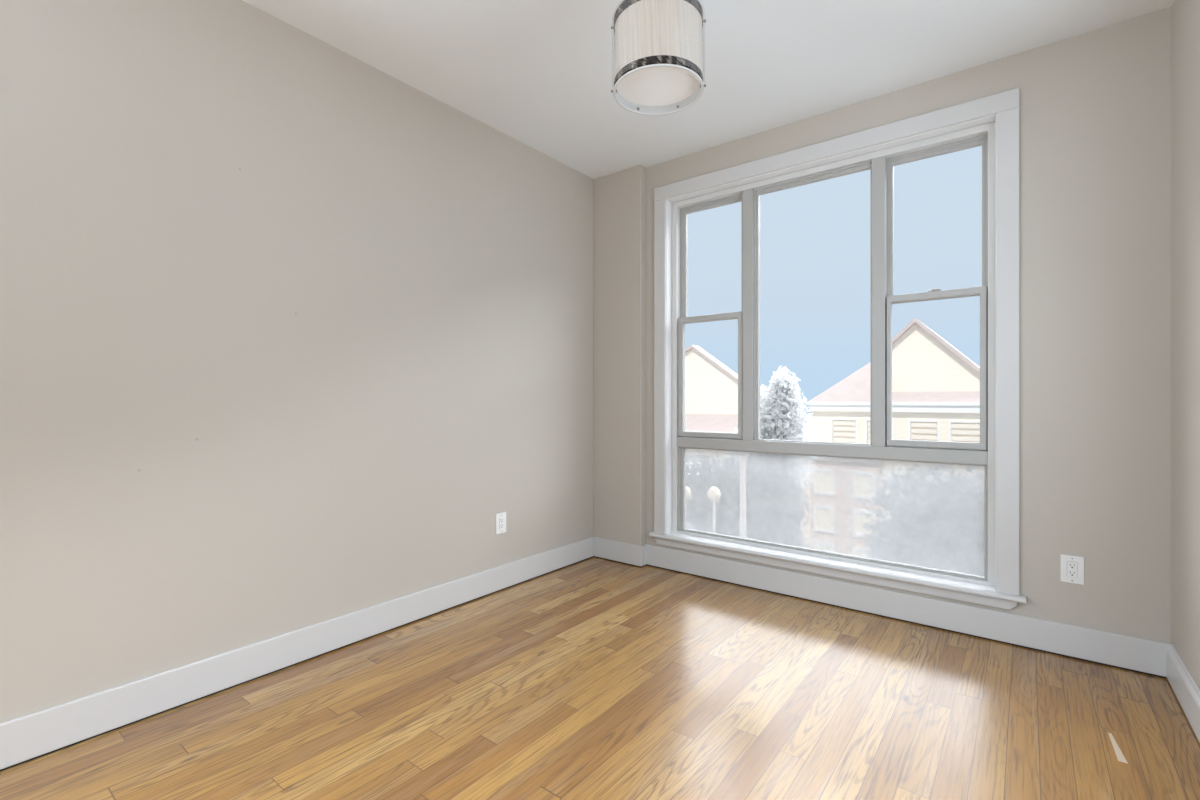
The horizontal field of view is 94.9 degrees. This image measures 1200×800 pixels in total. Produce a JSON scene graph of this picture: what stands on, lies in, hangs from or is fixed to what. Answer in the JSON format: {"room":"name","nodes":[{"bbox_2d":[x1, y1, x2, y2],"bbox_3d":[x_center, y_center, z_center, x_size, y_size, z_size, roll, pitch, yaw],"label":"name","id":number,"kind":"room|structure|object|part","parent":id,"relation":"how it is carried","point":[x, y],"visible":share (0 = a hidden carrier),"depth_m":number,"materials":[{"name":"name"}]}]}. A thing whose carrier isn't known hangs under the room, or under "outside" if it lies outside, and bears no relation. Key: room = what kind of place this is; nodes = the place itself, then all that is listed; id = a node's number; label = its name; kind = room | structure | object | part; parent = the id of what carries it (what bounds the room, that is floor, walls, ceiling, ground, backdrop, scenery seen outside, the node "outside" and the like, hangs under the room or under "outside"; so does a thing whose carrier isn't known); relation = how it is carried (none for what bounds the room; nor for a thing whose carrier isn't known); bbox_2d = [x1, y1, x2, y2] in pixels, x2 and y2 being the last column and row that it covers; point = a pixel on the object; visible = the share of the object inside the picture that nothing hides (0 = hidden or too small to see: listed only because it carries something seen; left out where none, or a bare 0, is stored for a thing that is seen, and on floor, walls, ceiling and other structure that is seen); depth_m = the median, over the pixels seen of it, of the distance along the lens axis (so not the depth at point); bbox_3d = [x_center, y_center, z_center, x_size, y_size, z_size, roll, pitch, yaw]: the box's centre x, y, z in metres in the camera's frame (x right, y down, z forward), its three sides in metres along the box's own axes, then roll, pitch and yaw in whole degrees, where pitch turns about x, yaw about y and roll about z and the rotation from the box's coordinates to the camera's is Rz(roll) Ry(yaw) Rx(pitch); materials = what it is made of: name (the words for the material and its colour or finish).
{"room":"empty bedroom","nodes":[
{"label":"empty bedroom","id":0,"kind":"room"},
{"bbox_2d":[0,0,593,722],"bbox_3d":[-1.680,-0.234,2.061,0.200,2.740,5.600,0,0,38],"label":"wall","id":1,"kind":"structure","parent":0,"point":[288,327],"depth_m":2.23,"materials":[{"name":"beige paint"}]},
{"bbox_2d":[0,537,593,771],"bbox_3d":[-1.619,1.059,1.963,0.016,0.139,5.119,0,0,38],"label":"baseboard","id":2,"kind":"structure","parent":1,"relation":"attached to","point":[26,737],"depth_m":2.19,"materials":[{"name":"white paint"}]},
{"bbox_2d":[496,512,505,533],"bbox_3d":[-0.591,0.737,3.296,0.009,0.121,0.080,0,0,38],"label":"wall outlet","id":3,"kind":"object","parent":1,"relation":"attached to","point":[501,517],"visible":1,"depth_m":3.29,"materials":[{"name":"white plastic"}]},
{"bbox_2d":[499,517,503,528],"bbox_3d":[-0.591,0.737,3.296,0.006,0.068,0.034,0,0,38],"label":"receptacle","id":4,"kind":"object","parent":3,"relation":"attached to","point":[501,519],"depth_m":3.29,"materials":[{"name":"white plastic"}]},
{"bbox_2d":[0,557,1199,799],"bbox_3d":[-0.433,1.196,1.095,3.355,0.120,5.600,0,0,38],"label":"floor","id":5,"kind":"structure","parent":0,"point":[594,678],"depth_m":1.97,"materials":[{"name":"brown wood"}]},
{"bbox_2d":[594,165,645,545],"bbox_3d":[0.135,-0.234,3.903,0.412,2.740,0.066,0,0,38],"label":"wall","id":6,"kind":"structure","parent":0,"point":[619,197],"depth_m":3.85,"materials":[{"name":"beige paint"}]},
{"bbox_2d":[243,0,1172,178],"bbox_3d":[-0.433,-1.679,1.095,3.355,0.150,5.600,0,0,38],"label":"ceiling","id":7,"kind":"structure","parent":0,"point":[540,74],"depth_m":2.53,"materials":[{"name":"white paint"}]},
{"bbox_2d":[611,0,705,115],"bbox_3d":[0.205,-1.346,1.950,0.326,0.516,0.334,0,0,38],"label":"pendant lamp","id":8,"kind":"object","parent":7,"relation":"hanging from","point":[658,43],"visible":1,"depth_m":1.85,"materials":[{"name":"white fabric"}]},
{"bbox_2d":[616,67,699,105],"bbox_3d":[0.205,-1.121,1.950,0.299,0.003,0.299,0,0,38],"label":"diffuser","id":9,"kind":"object","parent":8,"relation":"attached to","point":[654,86],"depth_m":1.97,"materials":[{"name":"white glass"}]},
{"bbox_3d":[0.205,-1.219,1.950,0.307,0.248,0.307,0,0,38],"label":"lamp shade","id":10,"kind":"part","parent":8,"relation":"part of","materials":[{"name":"white fabric"}]},
{"bbox_2d":[754,160,871,445],"bbox_3d":[1.230,-0.529,3.219,0.672,1.557,0.048,0,0,38],"label":"window pane","id":11,"kind":"object","parent":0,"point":[851,166],"depth_m":3.30,"materials":[{"name":"clear glass"}]},
{"bbox_2d":[646,6,1170,643],"bbox_3d":[1.221,-0.234,3.229,2.955,2.740,0.200,0,0,38],"label":"wall","id":12,"kind":"structure","parent":0,"point":[1095,105],"depth_m":2.41,"materials":[{"name":"beige paint"}]},
{"bbox_2d":[649,88,1025,609],"bbox_3d":[1.206,-0.232,3.211,2.022,2.409,0.247,0,0,38],"label":"window","id":13,"kind":"structure","parent":12,"relation":"in","point":[991,122],"depth_m":2.98,"materials":[{"name":"white paint"}]},
{"bbox_3d":[0.406,-0.223,3.721,0.086,2.247,0.020,0,0,38],"label":"casing","id":14,"kind":"part","parent":13,"relation":"part of","materials":[{"name":"white paint"}]},
{"bbox_3d":[0.720,-0.156,3.603,0.461,0.802,0.034,0,0,38],"label":"sash","id":15,"kind":"part","parent":13,"relation":"part of","materials":[{"name":"clear glass"}]},
{"bbox_3d":[0.745,-0.912,3.634,0.465,0.783,0.030,0,0,38],"label":"sash","id":16,"kind":"part","parent":13,"relation":"part of","materials":[{"name":"clear glass"}]},
{"bbox_3d":[1.179,0.910,3.177,1.793,0.021,0.070,0,0,38],"label":"sill","id":17,"kind":"part","parent":13,"relation":"part of","materials":[{"name":"white paint"}]},
{"bbox_2d":[678,447,987,581],"bbox_3d":[1.221,0.600,3.226,1.723,0.568,0.048,0,0,38],"label":"window pane","id":18,"kind":"object","parent":13,"relation":"attached to","point":[945,574],"depth_m":3.11,"materials":[{"name":"clear glass"}]},
{"bbox_3d":[1.152,-1.391,3.143,1.973,0.090,0.020,0,0,38],"label":"casing","id":19,"kind":"part","parent":13,"relation":"part of","materials":[{"name":"white paint"}]},
{"bbox_3d":[1.718,-0.156,2.829,0.440,0.802,0.034,0,0,38],"label":"sash","id":20,"kind":"part","parent":13,"relation":"part of","materials":[{"name":"clear glass"}]},
{"bbox_3d":[1.743,-0.912,2.861,0.444,0.783,0.030,0,0,38],"label":"sash","id":21,"kind":"part","parent":13,"relation":"part of","materials":[{"name":"clear glass"}]},
{"bbox_3d":[1.898,-0.223,2.565,0.086,2.247,0.020,0,0,38],"label":"casing","id":22,"kind":"part","parent":13,"relation":"part of","materials":[{"name":"white paint"}]},
{"bbox_2d":[594,537,1169,678],"bbox_3d":[1.135,1.061,3.118,2.955,0.136,0.081,0,0,38],"label":"baseboard","id":23,"kind":"structure","parent":12,"relation":"attached to","point":[1124,651],"depth_m":2.78,"materials":[{"name":"white paint"}]},
{"bbox_2d":[1060,554,1083,584],"bbox_3d":[2.082,0.748,2.429,0.080,0.121,0.009,0,0,38],"label":"wall outlet","id":24,"kind":"object","parent":12,"relation":"attached to","point":[1073,571],"visible":1,"depth_m":2.43,"materials":[{"name":"white plastic"}]},
{"bbox_2d":[1067,561,1076,577],"bbox_3d":[2.082,0.748,2.429,0.034,0.068,0.006,0,0,38],"label":"receptacle","id":25,"kind":"object","parent":24,"relation":"attached to","point":[1071,566],"depth_m":2.43,"materials":[{"name":"white plastic"}]},
{"bbox_2d":[1068,570,1075,576],"bbox_3d":[2.080,0.764,2.427,0.028,0.026,0.001,0,0,38],"label":"socket","id":26,"kind":"object","parent":24,"relation":"attached to","point":[1071,573],"depth_m":2.43,"materials":[{"name":"white plastic"}]},
{"bbox_2d":[1068,563,1075,568],"bbox_3d":[2.080,0.731,2.427,0.028,0.026,0.001,0,0,38],"label":"socket","id":27,"kind":"object","parent":24,"relation":"attached to","point":[1070,565],"depth_m":2.43,"materials":[{"name":"white plastic"}]},
{"bbox_2d":[1171,0,1199,689],"bbox_3d":[0.814,-0.234,0.128,0.200,2.740,5.600,0,0,38],"label":"wall","id":28,"kind":"structure","parent":0,"point":[1185,14],"depth_m":2.03,"materials":[{"name":"beige paint"}]},
{"bbox_2d":[1167,644,1199,741],"bbox_3d":[0.724,1.058,0.188,0.016,0.141,5.184,0,0,38],"label":"baseboard","id":29,"kind":"structure","parent":28,"relation":"attached to","point":[1182,683],"depth_m":2.00,"materials":[{"name":"white paint"}]},
{"label":"outside","id":30,"kind":"structure","parent":0,"visible":0},
{"bbox_3d":[24.502,8.286,31.617,180.000,0.300,200.000,0,0,38],"label":"ground","id":31,"kind":"structure","parent":30,"visible":0},
{"bbox_2d":[686,486,691,527],"bbox_3d":[2.130,5.146,13.784,0.340,5.980,0.340,0,0,38],"label":"street lantern","id":32,"kind":"object","parent":31,"relation":"on","point":[688,490],"visible":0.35,"depth_m":13.70,"materials":[{"name":"beige glass"}]},
{"bbox_3d":[2.130,2.336,13.784,0.340,0.360,0.340,0,0,38],"label":"globe","id":33,"kind":"part","parent":32,"relation":"part of","materials":[{"name":"beige glass"}]},
{"bbox_2d":[707,486,720,532],"bbox_3d":[2.754,5.116,13.300,0.340,6.040,0.340,0,0,38],"label":"street lantern","id":34,"kind":"object","parent":31,"relation":"on","point":[714,494],"visible":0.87,"depth_m":13.23,"materials":[{"name":"beige glass"}]},
{"bbox_3d":[2.754,2.276,13.300,0.340,0.360,0.340,0,0,38],"label":"globe","id":35,"kind":"part","parent":34,"relation":"part of","materials":[{"name":"beige glass"}]},
{"bbox_3d":[2.754,5.286,13.300,0.100,5.700,0.100,0,0,38],"label":"post","id":36,"kind":"part","parent":34,"relation":"part of","materials":[{"name":"white metal"}]},
{"bbox_2d":[740,452,745,537],"bbox_3d":[3.280,4.196,12.640,0.170,7.880,0.170,0,0,38],"label":"utility pole","id":37,"kind":"object","parent":31,"relation":"on","point":[742,454],"visible":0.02,"depth_m":12.58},
{"bbox_2d":[686,461,802,546],"bbox_3d":[4.593,5.386,20.782,4.900,5.500,3.920,0,0,38],"label":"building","id":38,"kind":"structure","parent":31,"relation":"on","point":[689,525],"depth_m":19.58,"materials":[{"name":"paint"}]},
{"bbox_2d":[686,452,810,547],"bbox_3d":[3.586,4.772,14.454,3.838,6.736,2.282,0,0,38],"label":"tree","id":39,"kind":"object","parent":31,"relation":"on","point":[766,515],"visible":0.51,"depth_m":13.91,"materials":[{"name":"grey plant"}]},
{"bbox_2d":[685,345,811,547],"bbox_3d":[5.793,2.706,30.289,11.350,10.860,9.420,0,0,38],"label":"house","id":40,"kind":"structure","parent":31,"relation":"on","point":[711,387],"depth_m":26.62,"materials":[{"name":"beige"}]},
{"bbox_2d":[722,365,819,539],"bbox_3d":[4.914,3.554,16.440,3.016,9.168,2.342,0,0,38],"label":"tree","id":41,"kind":"object","parent":31,"relation":"on","point":[780,419],"visible":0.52,"depth_m":15.87,"materials":[{"name":"grey plant"}]},
{"bbox_2d":[807,318,984,572],"bbox_3d":[14.534,2.586,21.693,9.900,11.100,10.300,0,0,38],"label":"house","id":42,"kind":"structure","parent":31,"relation":"on","point":[936,387],"depth_m":20.02,"materials":[{"name":"beige"}]},
{"bbox_3d":[8.509,5.896,20.897,0.570,0.780,0.020,0,0,38],"label":"pane","id":43,"kind":"part","parent":42,"relation":"part of","materials":[{"name":"beige glass"}]},
{"bbox_3d":[8.509,4.496,20.897,0.570,0.780,0.020,0,0,38],"label":"pane","id":44,"kind":"part","parent":42,"relation":"part of","materials":[{"name":"beige glass"}]},
{"bbox_3d":[8.509,3.096,20.897,0.570,0.780,0.020,0,0,38],"label":"pane","id":45,"kind":"part","parent":42,"relation":"part of","materials":[{"name":"beige glass"}]},
{"bbox_2d":[833,421,855,441],"bbox_3d":[9.170,1.396,20.689,0.790,1.200,0.030,0,0,38],"label":"shutter","id":46,"kind":"object","parent":42,"relation":"hanging from","point":[843,431],"depth_m":20.67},
{"bbox_3d":[9.091,2.211,20.547,2.600,0.150,0.380,0,0,38],"label":"brick cornice","id":47,"kind":"part","parent":42,"relation":"part of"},
{"bbox_3d":[9.615,5.896,20.040,0.570,0.780,0.020,0,0,38],"label":"pane","id":48,"kind":"part","parent":42,"relation":"part of","materials":[{"name":"beige glass"}]},
{"bbox_3d":[9.615,4.496,20.040,0.570,0.780,0.020,0,0,38],"label":"pane","id":49,"kind":"part","parent":42,"relation":"part of","materials":[{"name":"beige glass"}]},
{"bbox_3d":[9.615,3.096,20.040,0.570,0.780,0.020,0,0,38],"label":"pane","id":50,"kind":"part","parent":42,"relation":"part of","materials":[{"name":"beige glass"}]},
{"bbox_2d":[867,422,870,442],"bbox_3d":[10.118,1.396,19.954,0.790,1.200,0.030,0,0,38],"label":"shutter","id":51,"kind":"object","parent":42,"relation":"hanging from","point":[868,423],"depth_m":20.16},
{"bbox_2d":[911,423,936,439],"bbox_3d":[11.225,1.396,19.096,0.790,1.200,0.030,0,0,38],"label":"shutter","id":52,"kind":"object","parent":42,"relation":"hanging from","point":[919,431],"depth_m":19.09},
{"bbox_2d":[951,424,979,441],"bbox_3d":[12.173,1.396,18.361,0.790,1.200,0.030,0,0,38],"label":"shutter","id":53,"kind":"object","parent":42,"relation":"hanging from","point":[959,432],"depth_m":18.35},
{"bbox_2d":[861,463,984,575],"bbox_3d":[7.087,4.654,10.309,4.096,6.971,2.401,0,0,38],"label":"tree","id":54,"kind":"object","parent":31,"relation":"on","point":[917,529],"visible":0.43,"depth_m":10.46,"materials":[{"name":"grey plant"}]}
]}

